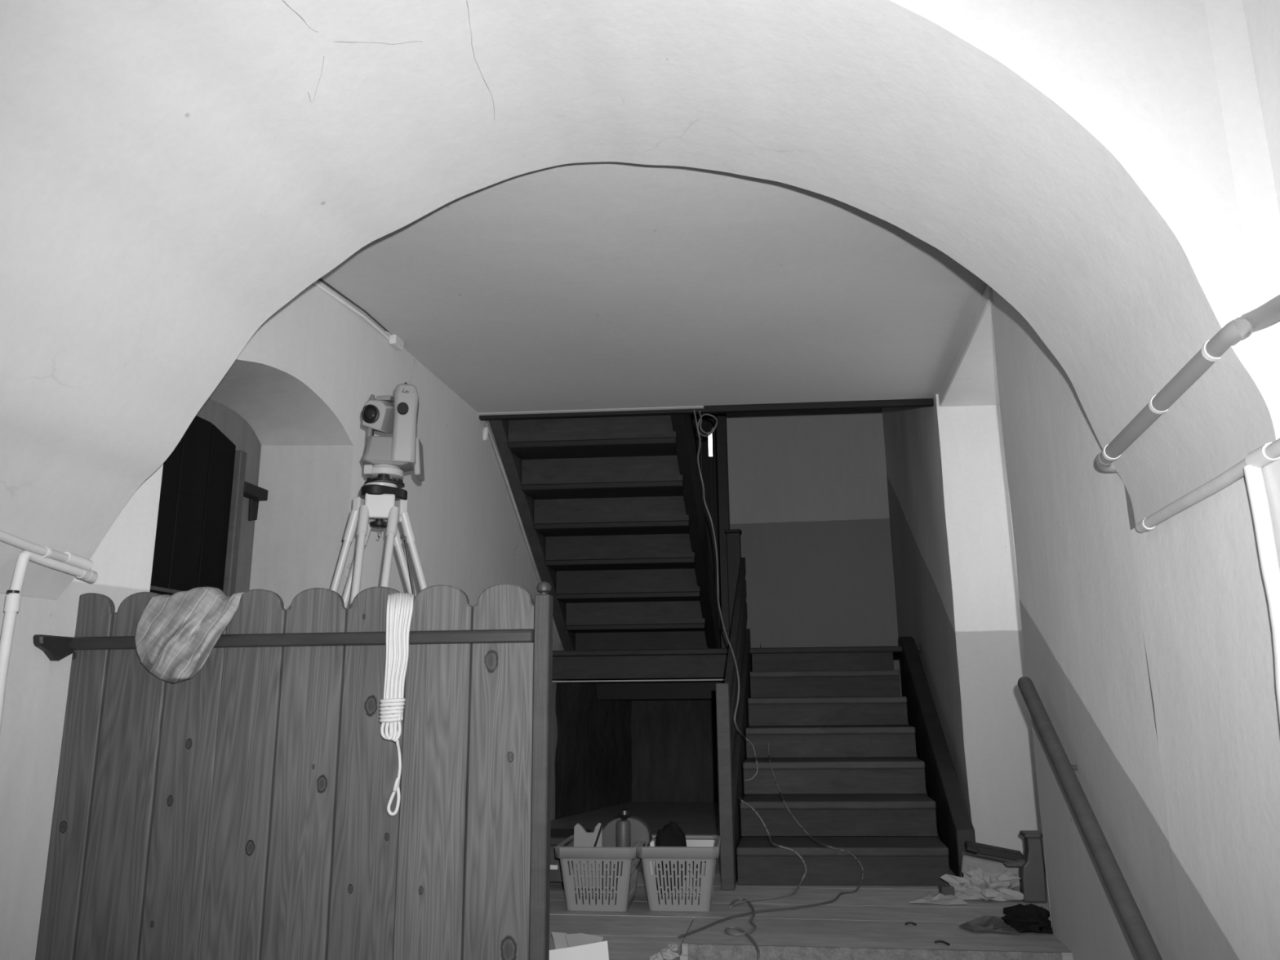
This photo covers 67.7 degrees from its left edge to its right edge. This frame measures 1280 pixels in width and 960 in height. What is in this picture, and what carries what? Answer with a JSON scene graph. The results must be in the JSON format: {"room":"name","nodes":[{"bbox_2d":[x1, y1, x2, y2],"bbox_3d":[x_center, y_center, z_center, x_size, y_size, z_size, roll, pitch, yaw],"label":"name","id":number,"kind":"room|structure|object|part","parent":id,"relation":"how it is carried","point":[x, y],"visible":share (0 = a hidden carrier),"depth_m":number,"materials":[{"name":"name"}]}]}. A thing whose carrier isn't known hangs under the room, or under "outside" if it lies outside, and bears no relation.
{"room":"stairwell","nodes":[
{"label":"stairwell","id":0,"kind":"room"},
{"bbox_2d":[0,593,57,959],"bbox_3d":[-1.743,-0.316,0.394,0.008,4.200,4.046,-3,-13,9],"label":"wall","id":1,"kind":"structure","parent":0,"point":[28,665],"depth_m":2.17,"materials":[{"name":"paint"}]},
{"bbox_2d":[195,397,261,593],"bbox_3d":[-1.483,0.542,2.923,0.001,1.757,0.948,-3,-13,9],"label":"wall","id":2,"kind":"structure","parent":0,"point":[232,424],"depth_m":3.42,"materials":[{"name":"paint"}]},
{"bbox_2d":[208,359,353,610],"bbox_3d":[-1.312,0.515,2.929,0.340,1.810,1.003,-3,-13,9],"label":"wall niche","id":3,"kind":"object","parent":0,"point":[306,461],"visible":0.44,"depth_m":3.48,"materials":[{"name":"paint"}]},
{"bbox_2d":[149,415,268,597],"bbox_3d":[-1.454,0.592,2.911,0.053,1.655,0.931,-3,-13,9],"label":"door","id":4,"kind":"structure","parent":3,"relation":"attached to","point":[204,486],"depth_m":3.12,"materials":[{"name":"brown wood"}]},
{"bbox_3d":[-1.406,0.680,3.174,0.050,1.600,0.038,-3,-13,9],"label":"frame","id":5,"kind":"part","parent":4,"relation":"part of","materials":[{"name":"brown wood"}]},
{"bbox_3d":[-1.408,0.088,3.474,0.012,0.129,0.055,-3,-13,9],"label":"lock plate","id":6,"kind":"part","parent":4,"relation":"part of","materials":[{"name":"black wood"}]},
{"bbox_2d":[10,280,591,959],"bbox_3d":[-0.826,0.234,5.048,0.126,3.500,5.458,-3,-13,11],"label":"wall","id":7,"kind":"structure","parent":0,"point":[469,537],"depth_m":3.62,"materials":[{"name":"paint"}]},
{"bbox_2d":[0,529,93,570],"bbox_3d":[-1.531,-0.187,1.097,0.027,0.261,2.527,-3,-13,9],"label":"gas pipe","id":8,"kind":"object","parent":7,"relation":"attached to","point":[67,557],"visible":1,"depth_m":2.15,"materials":[{"name":"metal"}]},
{"bbox_2d":[0,550,97,732],"bbox_3d":[-1.339,1.136,1.984,0.029,1.976,0.247,-3,-13,9],"label":"pipe","id":9,"kind":"object","parent":7,"relation":"attached to","point":[12,602],"visible":0.97,"depth_m":2.07,"materials":[{"name":"metal"}]},
{"bbox_2d":[312,278,404,351],"bbox_3d":[-1.180,-0.721,3.294,0.055,0.060,1.445,-4,-13,15],"label":"conduit","id":10,"kind":"object","parent":7,"relation":"attached to","point":[394,340],"visible":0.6,"depth_m":3.67,"materials":[{"name":"paint"}]},
{"bbox_2d":[483,426,488,440],"bbox_3d":[-0.821,-0.244,5.045,0.035,0.073,0.041,3,-13,-15],"label":"wall bracket","id":11,"kind":"object","parent":7,"relation":"attached to","point":[486,428],"visible":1,"depth_m":5.03,"materials":[{"name":"paint"}]},
{"bbox_2d":[484,422,561,644],"bbox_3d":[-0.674,0.398,5.723,0.018,1.072,1.648,-3,-13,9],"label":"trim","id":12,"kind":"structure","parent":7,"relation":"attached to","point":[486,424],"depth_m":5.53,"materials":[{"name":"wood"}]},
{"bbox_2d":[478,405,703,415],"bbox_3d":[-0.258,-0.358,4.927,1.174,0.009,0.018,-2,-13,4],"label":"trim","id":13,"kind":"structure","parent":7,"relation":"attached to","point":[688,406],"depth_m":4.92,"materials":[{"name":"wood"}]},
{"bbox_2d":[479,398,933,420],"bbox_3d":[0.331,-0.408,4.920,2.347,0.128,0.034,-2,-13,4],"label":"beam","id":14,"kind":"structure","parent":7,"relation":"attached to","point":[918,402],"depth_m":4.88,"materials":[{"name":"black wood"}]},
{"bbox_2d":[0,0,1279,957],"bbox_3d":[-0.374,-0.118,1.199,3.313,4.250,2.172,-1,-13,4],"label":"arched ceiling","id":15,"kind":"structure","parent":0,"point":[171,178],"depth_m":1.91,"materials":[{"name":"paint"}]},
{"bbox_2d":[346,40,422,44],"bbox_3d":[-0.518,-0.866,1.889,0.170,0.056,0.009,6,-14,-25],"label":"crack","id":16,"kind":"object","parent":15,"relation":"attached to","point":[415,41],"visible":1,"depth_m":1.89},
{"bbox_2d":[466,1,494,110],"bbox_3d":[-0.341,-0.886,2.038,0.015,0.015,0.373,-1,-13,1],"label":"strand","id":17,"kind":"object","parent":15,"relation":"attached to","point":[467,2],"visible":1,"depth_m":2.01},
{"bbox_2d":[317,161,988,413],"bbox_3d":[0.084,-0.751,3.745,2.750,0.224,2.900,-3,-13,9],"label":"ceiling","id":18,"kind":"structure","parent":0,"point":[598,285],"depth_m":3.53,"materials":[{"name":"paint"}]},
{"bbox_2d":[697,410,717,436],"bbox_3d":[0.343,-0.293,4.905,0.109,0.123,0.101,-3,-13,9],"label":"cable loop","id":19,"kind":"object","parent":18,"relation":"hanging from","point":[700,414],"visible":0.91,"depth_m":4.93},
{"bbox_2d":[693,409,758,782],"bbox_3d":[0.404,0.518,4.594,0.257,1.805,0.804,-3,-13,9],"label":"hanging cable","id":20,"kind":"object","parent":18,"relation":"hanging from","point":[731,647],"visible":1,"depth_m":4.64,"materials":[{"name":"grey rubber"}]},
{"bbox_2d":[555,644,764,836],"bbox_3d":[0.057,1.520,5.882,1.296,1.150,2.700,-3,-13,9],"label":"wall","id":21,"kind":"structure","parent":0,"point":[609,753],"depth_m":7.02,"materials":[{"name":"black wood"}]},
{"bbox_2d":[551,645,921,700],"bbox_3d":[0.651,1.320,6.420,2.295,0.301,1.579,-3,-13,9],"label":"landing","id":22,"kind":"object","parent":21,"relation":"attached to","point":[709,662],"visible":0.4,"depth_m":5.84,"materials":[{"name":"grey wood"}]},
{"bbox_2d":[488,413,719,650],"bbox_3d":[-0.139,0.259,5.782,1.025,1.563,2.197,-3,-13,9],"label":"staircase","id":23,"kind":"structure","parent":22,"relation":"on","point":[611,508],"depth_m":5.57,"materials":[{"name":"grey wood"}]},
{"bbox_2d":[715,413,729,648],"bbox_3d":[0.544,-0.063,6.260,0.083,2.324,0.090,-3,-13,9],"label":"post","id":24,"kind":"object","parent":22,"relation":"on","point":[721,428],"visible":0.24,"depth_m":6.17,"materials":[{"name":"black wood"}]},
{"bbox_2d":[689,413,721,648],"bbox_3d":[0.484,0.241,7.474,0.360,2.250,0.040,-3,-13,9],"label":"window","id":25,"kind":"structure","parent":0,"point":[708,451],"depth_m":7.50,"materials":[{"name":"black wood"}]},
{"bbox_3d":[0.457,0.242,7.479,0.065,2.250,0.040,-3,-13,9],"label":"frame","id":26,"kind":"part","parent":25,"relation":"part of","materials":[{"name":"black wood"}]},
{"bbox_3d":[0.522,0.239,7.468,0.057,2.250,0.040,-3,-13,9],"label":"frame","id":27,"kind":"part","parent":25,"relation":"part of","materials":[{"name":"black wood"}]},
{"bbox_3d":[0.558,-0.618,7.661,0.030,0.494,0.025,-3,-13,9],"label":"frame","id":28,"kind":"part","parent":25,"relation":"part of","materials":[{"name":"black wood"}]},
{"bbox_3d":[0.562,-0.279,7.591,0.030,0.197,0.010,-3,-13,9],"label":"pane","id":29,"kind":"part","parent":25,"relation":"part of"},
{"bbox_3d":[0.569,0.575,7.386,0.030,1.559,0.025,-3,-13,9],"label":"frame","id":30,"kind":"part","parent":25,"relation":"part of","materials":[{"name":"black wood"}]},
{"bbox_3d":[0.621,0.235,7.453,0.083,2.250,0.040,-3,-13,9],"label":"frame","id":31,"kind":"part","parent":25,"relation":"part of","materials":[{"name":"black wood"}]},
{"bbox_2d":[591,408,906,758],"bbox_3d":[0.759,0.714,7.377,2.500,3.420,0.001,-2,-13,8],"label":"wall","id":32,"kind":"structure","parent":0,"point":[808,494],"depth_m":7.37,"materials":[{"name":"paint"}]},
{"bbox_2d":[549,801,1073,959],"bbox_3d":[0.559,1.861,4.372,3.550,0.200,5.390,-3,-13,9],"label":"floor","id":33,"kind":"structure","parent":0,"point":[871,916],"depth_m":3.28,"materials":[{"name":"wood"}]},
{"bbox_2d":[32,581,553,959],"bbox_3d":[-0.851,0.751,2.146,1.294,1.030,0.150,-2,-13,6],"label":"wooden fence","id":34,"kind":"object","parent":33,"relation":"on","point":[236,809],"depth_m":2.20,"materials":[{"name":"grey wood"}]},
{"bbox_2d":[134,586,244,683],"bbox_3d":[-1.082,0.368,2.284,0.244,0.234,0.156,-3,-13,9],"label":"cloth","id":35,"kind":"object","parent":34,"relation":"hanging from","point":[176,633],"visible":0.98,"depth_m":2.24,"materials":[{"name":"grey fabric"}]},
{"bbox_3d":[-0.869,0.381,2.267,1.258,0.030,0.034,-2,-13,6],"label":"rail","id":36,"kind":"part","parent":34,"relation":"part of","materials":[{"name":"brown wood"}]},
{"bbox_2d":[379,591,413,816],"bbox_3d":[-0.570,0.512,2.220,0.066,0.506,0.144,2,-13,-12],"label":"rope hank","id":37,"kind":"object","parent":34,"relation":"hanging from","point":[399,609],"visible":1,"depth_m":2.18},
{"bbox_3d":[-0.221,0.756,2.124,0.036,0.998,0.040,-3,-13,9],"label":"post","id":38,"kind":"part","parent":34,"relation":"part of","materials":[{"name":"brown wood"}]},
{"bbox_2d":[329,481,427,608],"bbox_3d":[-0.883,0.703,2.935,0.709,1.438,0.989,-3,-13,9],"label":"tripod","id":39,"kind":"object","parent":33,"relation":"on","point":[379,500],"visible":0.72,"depth_m":3.09,"materials":[{"name":"white metal"}]},
{"bbox_3d":[-0.858,0.046,3.142,0.160,0.034,0.153,-3,-13,9],"label":"head plate","id":40,"kind":"part","parent":39,"relation":"part of","materials":[{"name":"black plastic"}]},
{"bbox_2d":[360,382,424,488],"bbox_3d":[-0.825,-0.157,3.201,0.202,0.356,0.205,2,-13,-10],"label":"station","id":41,"kind":"object","parent":39,"relation":"on","point":[384,459],"visible":0.97,"depth_m":3.14,"materials":[{"name":"grey plastic"}]},
{"bbox_3d":[-0.885,-0.032,3.118,0.028,0.032,0.032,-2,-13,5],"label":"lock lever","id":42,"kind":"part","parent":41,"relation":"part of","materials":[{"name":"white plastic"}]},
{"bbox_3d":[-0.853,0.012,3.156,0.127,0.008,0.130,-3,-13,9],"label":"tribrach plate","id":43,"kind":"part","parent":41,"relation":"part of","materials":[{"name":"black plastic"}]},
{"bbox_3d":[-0.853,-0.273,3.210,0.050,0.029,0.071,-2,-13,4],"label":"sight rail","id":44,"kind":"part","parent":41,"relation":"part of","materials":[{"name":"grey plastic"}]},
{"bbox_3d":[-0.783,-0.236,3.150,0.037,0.042,0.015,2,-13,-11],"label":"drive knob","id":45,"kind":"part","parent":41,"relation":"part of","materials":[{"name":"black plastic"}]},
{"bbox_3d":[-0.753,-0.069,3.244,0.031,0.132,0.111,1,-13,-5],"label":"keyboard panel","id":46,"kind":"part","parent":41,"relation":"part of","materials":[{"name":"grey plastic"}]},
{"bbox_2d":[550,828,591,882],"bbox_3d":[-0.424,1.568,3.952,0.395,0.200,0.270,-3,-13,9],"label":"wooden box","id":47,"kind":"object","parent":33,"relation":"on","point":[557,836],"visible":0.09,"depth_m":3.82,"materials":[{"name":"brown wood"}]},
{"bbox_3d":[-0.424,1.485,3.971,0.395,0.030,0.270,-3,-13,9],"label":"lid","id":48,"kind":"part","parent":47,"relation":"part of","materials":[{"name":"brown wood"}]},
{"bbox_2d":[549,931,608,959],"bbox_3d":[-0.197,1.372,2.803,0.203,0.079,0.234,1,-13,-5],"label":"paper sheet","id":49,"kind":"object","parent":33,"relation":"on","point":[579,946],"visible":0.96,"depth_m":2.70,"materials":[{"name":"white paper"}]},
{"bbox_2d":[555,822,640,911],"bbox_3d":[-0.143,1.427,3.555,0.307,0.289,0.326,-3,-13,9],"label":"plastic basket","id":50,"kind":"object","parent":33,"relation":"on","point":[577,899],"depth_m":3.42,"materials":[{"name":"grey plastic"}]},
{"bbox_3d":[-0.195,1.397,3.550,0.114,0.230,0.020,-3,-13,9],"label":"plastic bracket","id":51,"kind":"part","parent":50,"relation":"part of","materials":[{"name":"white plastic"}]},
{"bbox_2d":[593,821,604,846],"bbox_3d":[-0.161,1.335,3.517,0.060,0.147,0.008,-3,-13,9],"label":"rod","id":52,"kind":"object","parent":50,"relation":"in","point":[602,822],"visible":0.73,"depth_m":3.52,"materials":[{"name":"black plastic"}]},
{"bbox_2d":[602,808,652,888],"bbox_3d":[-0.055,1.382,3.572,0.188,0.286,0.118,-3,-13,9],"label":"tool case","id":53,"kind":"object","parent":50,"relation":"in","point":[624,831],"visible":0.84,"depth_m":3.58,"materials":[{"name":"grey plastic"}]},
{"bbox_3d":[-0.058,1.265,3.609,0.052,0.042,0.052,-3,-13,9],"label":"knob","id":54,"kind":"part","parent":53,"relation":"part of","materials":[{"name":"black plastic"}]},
{"bbox_2d":[648,952,663,959],"bbox_3d":[0.047,1.382,2.763,0.046,0.019,0.040,-3,-13,9],"label":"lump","id":55,"kind":"object","parent":33,"relation":"on","point":[655,956],"visible":1,"depth_m":2.75,"materials":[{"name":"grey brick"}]},
{"bbox_2d":[657,947,679,959],"bbox_3d":[0.083,1.387,2.797,0.069,0.025,0.052,-3,-13,9],"label":"lump","id":56,"kind":"object","parent":33,"relation":"on","point":[668,953],"visible":0.88,"depth_m":2.78,"materials":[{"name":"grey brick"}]},
{"bbox_2d":[666,942,679,950],"bbox_3d":[0.102,1.411,2.884,0.034,0.016,0.034,7,-15,-30],"label":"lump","id":57,"kind":"object","parent":33,"relation":"on","point":[673,946],"visible":0.89,"depth_m":2.88,"materials":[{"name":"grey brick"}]},
{"bbox_2d":[636,834,721,911],"bbox_3d":[0.151,1.454,3.534,0.298,0.222,0.318,-2,-13,6],"label":"plastic basket","id":58,"kind":"object","parent":33,"relation":"on","point":[705,849],"visible":0.9,"depth_m":3.41,"materials":[{"name":"grey plastic"}]},
{"bbox_2d":[649,838,656,879],"bbox_3d":[0.051,1.403,3.510,0.022,0.154,0.100,-3,-13,9],"label":"card","id":59,"kind":"object","parent":58,"relation":"in","point":[652,843],"visible":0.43,"depth_m":3.48,"materials":[{"name":"paper"}]},
{"bbox_2d":[654,821,686,893],"bbox_3d":[0.109,1.403,3.538,0.142,0.255,0.177,-3,-13,9],"label":"bag","id":60,"kind":"object","parent":58,"relation":"in","point":[671,835],"visible":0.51,"depth_m":3.50,"materials":[{"name":"fabric"}]},
{"bbox_2d":[724,796,806,959],"bbox_3d":[0.470,1.494,3.600,0.317,0.455,1.651,-3,-13,9],"label":"cable","id":61,"kind":"object","parent":33,"relation":"on","point":[731,904],"visible":0.94,"depth_m":3.55,"materials":[{"name":"grey rubber"}]},
{"bbox_2d":[677,742,863,938],"bbox_3d":[0.622,1.365,3.830,0.505,0.523,1.798,-4,-14,17],"label":"cable","id":62,"kind":"object","parent":33,"relation":"on","point":[771,766],"visible":1,"depth_m":3.52,"materials":[{"name":"grey rubber"}]},
{"bbox_2d":[732,628,976,885],"bbox_3d":[1.005,1.271,4.859,1.020,1.159,2.005,-3,-13,9],"label":"staircase","id":63,"kind":"structure","parent":33,"relation":"on","point":[837,776],"depth_m":4.49,"materials":[{"name":"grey wood"}]},
{"bbox_2d":[715,528,747,890],"bbox_3d":[0.461,0.976,4.934,0.124,1.777,2.011,-3,-13,9],"label":"post","id":64,"kind":"object","parent":63,"relation":"attached to","point":[726,693],"visible":0.98,"depth_m":4.16,"materials":[{"name":"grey wood"}]},
{"bbox_3d":[0.347,1.236,3.877,0.054,0.800,0.055,-3,-13,9],"label":"newel post","id":65,"kind":"part","parent":64,"relation":"part of","materials":[{"name":"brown wood"}]},
{"bbox_3d":[0.597,0.783,5.948,0.085,0.907,0.080,-3,-13,9],"label":"newel post","id":66,"kind":"part","parent":64,"relation":"part of","materials":[{"name":"black wood"}]},
{"bbox_2d":[688,943,1062,959],"bbox_3d":[0.694,1.488,2.854,1.101,0.161,0.016,-2,-13,7],"label":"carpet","id":67,"kind":"object","parent":33,"relation":"attached to","point":[695,951],"visible":1,"depth_m":2.88,"materials":[{"name":"grey carpet"}]},
{"bbox_2d":[905,921,916,925],"bbox_3d":[0.896,1.469,3.158,0.037,0.010,0.013,-5,-14,18],"label":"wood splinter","id":68,"kind":"object","parent":33,"relation":"on","point":[907,922],"visible":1,"depth_m":3.16,"materials":[{"name":"black wood"}]},
{"bbox_2d":[909,890,968,904],"bbox_3d":[1.103,1.553,3.567,0.206,0.022,0.237,-3,-13,9],"label":"paper scrap","id":69,"kind":"object","parent":33,"relation":"on","point":[933,896],"visible":0.94,"depth_m":3.50,"materials":[{"name":"white paper"}]},
{"bbox_2d":[938,884,955,895],"bbox_3d":[1.152,1.545,3.582,0.048,0.047,0.040,0,-13,-2],"label":"block","id":70,"kind":"object","parent":69,"relation":"on","point":[946,890],"visible":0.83,"depth_m":3.56,"materials":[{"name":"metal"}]},
{"bbox_2d":[934,940,950,946],"bbox_3d":[0.922,1.411,2.910,0.050,0.010,0.012,-13,-18,43],"label":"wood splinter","id":71,"kind":"object","parent":33,"relation":"on","point":[935,941],"visible":1,"depth_m":2.91,"materials":[{"name":"black wood"}]},
{"bbox_2d":[940,865,1023,901],"bbox_3d":[1.293,1.513,3.578,0.316,0.103,0.182,-3,-13,9],"label":"crumpled paper","id":72,"kind":"object","parent":33,"relation":"on","point":[976,883],"visible":1,"depth_m":3.53,"materials":[{"name":"white paper"}]},
{"bbox_2d":[960,852,1019,875],"bbox_3d":[1.380,1.534,3.767,0.217,0.104,0.101,-4,-13,15],"label":"brick","id":73,"kind":"object","parent":33,"relation":"on","point":[991,865],"visible":0.6,"depth_m":3.74,"materials":[{"name":"grey brick"}]},
{"bbox_2d":[964,840,1023,860],"bbox_3d":[1.392,1.464,3.754,0.226,0.062,0.151,-3,-13,9],"label":"board offcut","id":74,"kind":"object","parent":73,"relation":"on","point":[971,846],"visible":0.95,"depth_m":3.73,"materials":[{"name":"black wood"}]},
{"bbox_2d":[958,915,1021,933],"bbox_3d":[1.151,1.448,3.132,0.214,0.032,0.230,-3,-13,9],"label":"plastic sheet","id":75,"kind":"object","parent":33,"relation":"on","point":[986,922],"visible":0.87,"depth_m":3.10,"materials":[{"name":"grey plastic"}]},
{"bbox_2d":[935,394,1045,866],"bbox_3d":[1.872,0.060,4.587,0.806,3.420,0.009,-1,-13,4],"label":"wall pier","id":76,"kind":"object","parent":33,"relation":"on","point":[997,724],"visible":0.38,"depth_m":4.46,"materials":[{"name":"paint"}]},
{"bbox_2d":[1003,830,1047,902],"bbox_3d":[1.429,1.435,3.542,0.145,0.241,0.095,-3,-13,9],"label":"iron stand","id":77,"kind":"object","parent":33,"relation":"on","point":[1032,873],"visible":0.93,"depth_m":3.51,"materials":[{"name":"grey metal"}]},
{"bbox_3d":[1.395,1.426,3.549,0.076,0.024,0.030,-3,-13,9],"label":"arm","id":78,"kind":"part","parent":77,"relation":"part of","materials":[{"name":"metal"}]},
{"bbox_2d":[1000,903,1053,933],"bbox_3d":[1.241,1.406,3.069,0.164,0.084,0.141,-3,-13,9],"label":"bundle","id":79,"kind":"object","parent":33,"relation":"on","point":[1030,917],"visible":0.98,"depth_m":3.04,"materials":[{"name":"fabric"}]},
{"bbox_2d":[937,285,999,406],"bbox_3d":[1.764,-0.587,4.122,0.768,0.165,1.450,-3,-13,9],"label":"wall","id":80,"kind":"structure","parent":0,"point":[971,378],"depth_m":4.18,"materials":[{"name":"paint"}]},
{"bbox_2d":[881,0,1279,959],"bbox_3d":[1.534,0.073,2.555,0.788,4.350,9.450,-3,-13,9],"label":"wall","id":81,"kind":"structure","parent":0,"point":[1149,658],"depth_m":2.24,"materials":[{"name":"paint"}]},
{"bbox_2d":[1017,676,1162,959],"bbox_3d":[1.045,1.107,1.714,0.078,1.528,2.376,-3,-13,9],"label":"handrail","id":82,"kind":"object","parent":81,"relation":"attached to","point":[1139,935],"visible":1,"depth_m":2.34,"materials":[{"name":"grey wood"}]},
{"bbox_2d":[1094,294,1279,472],"bbox_3d":[0.858,-0.370,0.876,0.080,0.105,2.804,-3,-13,9],"label":"pipe","id":83,"kind":"object","parent":81,"relation":"attached to","point":[1238,329],"visible":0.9,"depth_m":1.66,"materials":[{"name":"metal"}]},
{"bbox_2d":[1135,438,1279,725],"bbox_3d":[0.866,0.755,0.547,0.031,2.032,2.669,-3,-13,9],"label":"pipe","id":84,"kind":"object","parent":81,"relation":"attached to","point":[1251,467],"visible":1,"depth_m":1.50,"materials":[{"name":"metal"}]}
]}

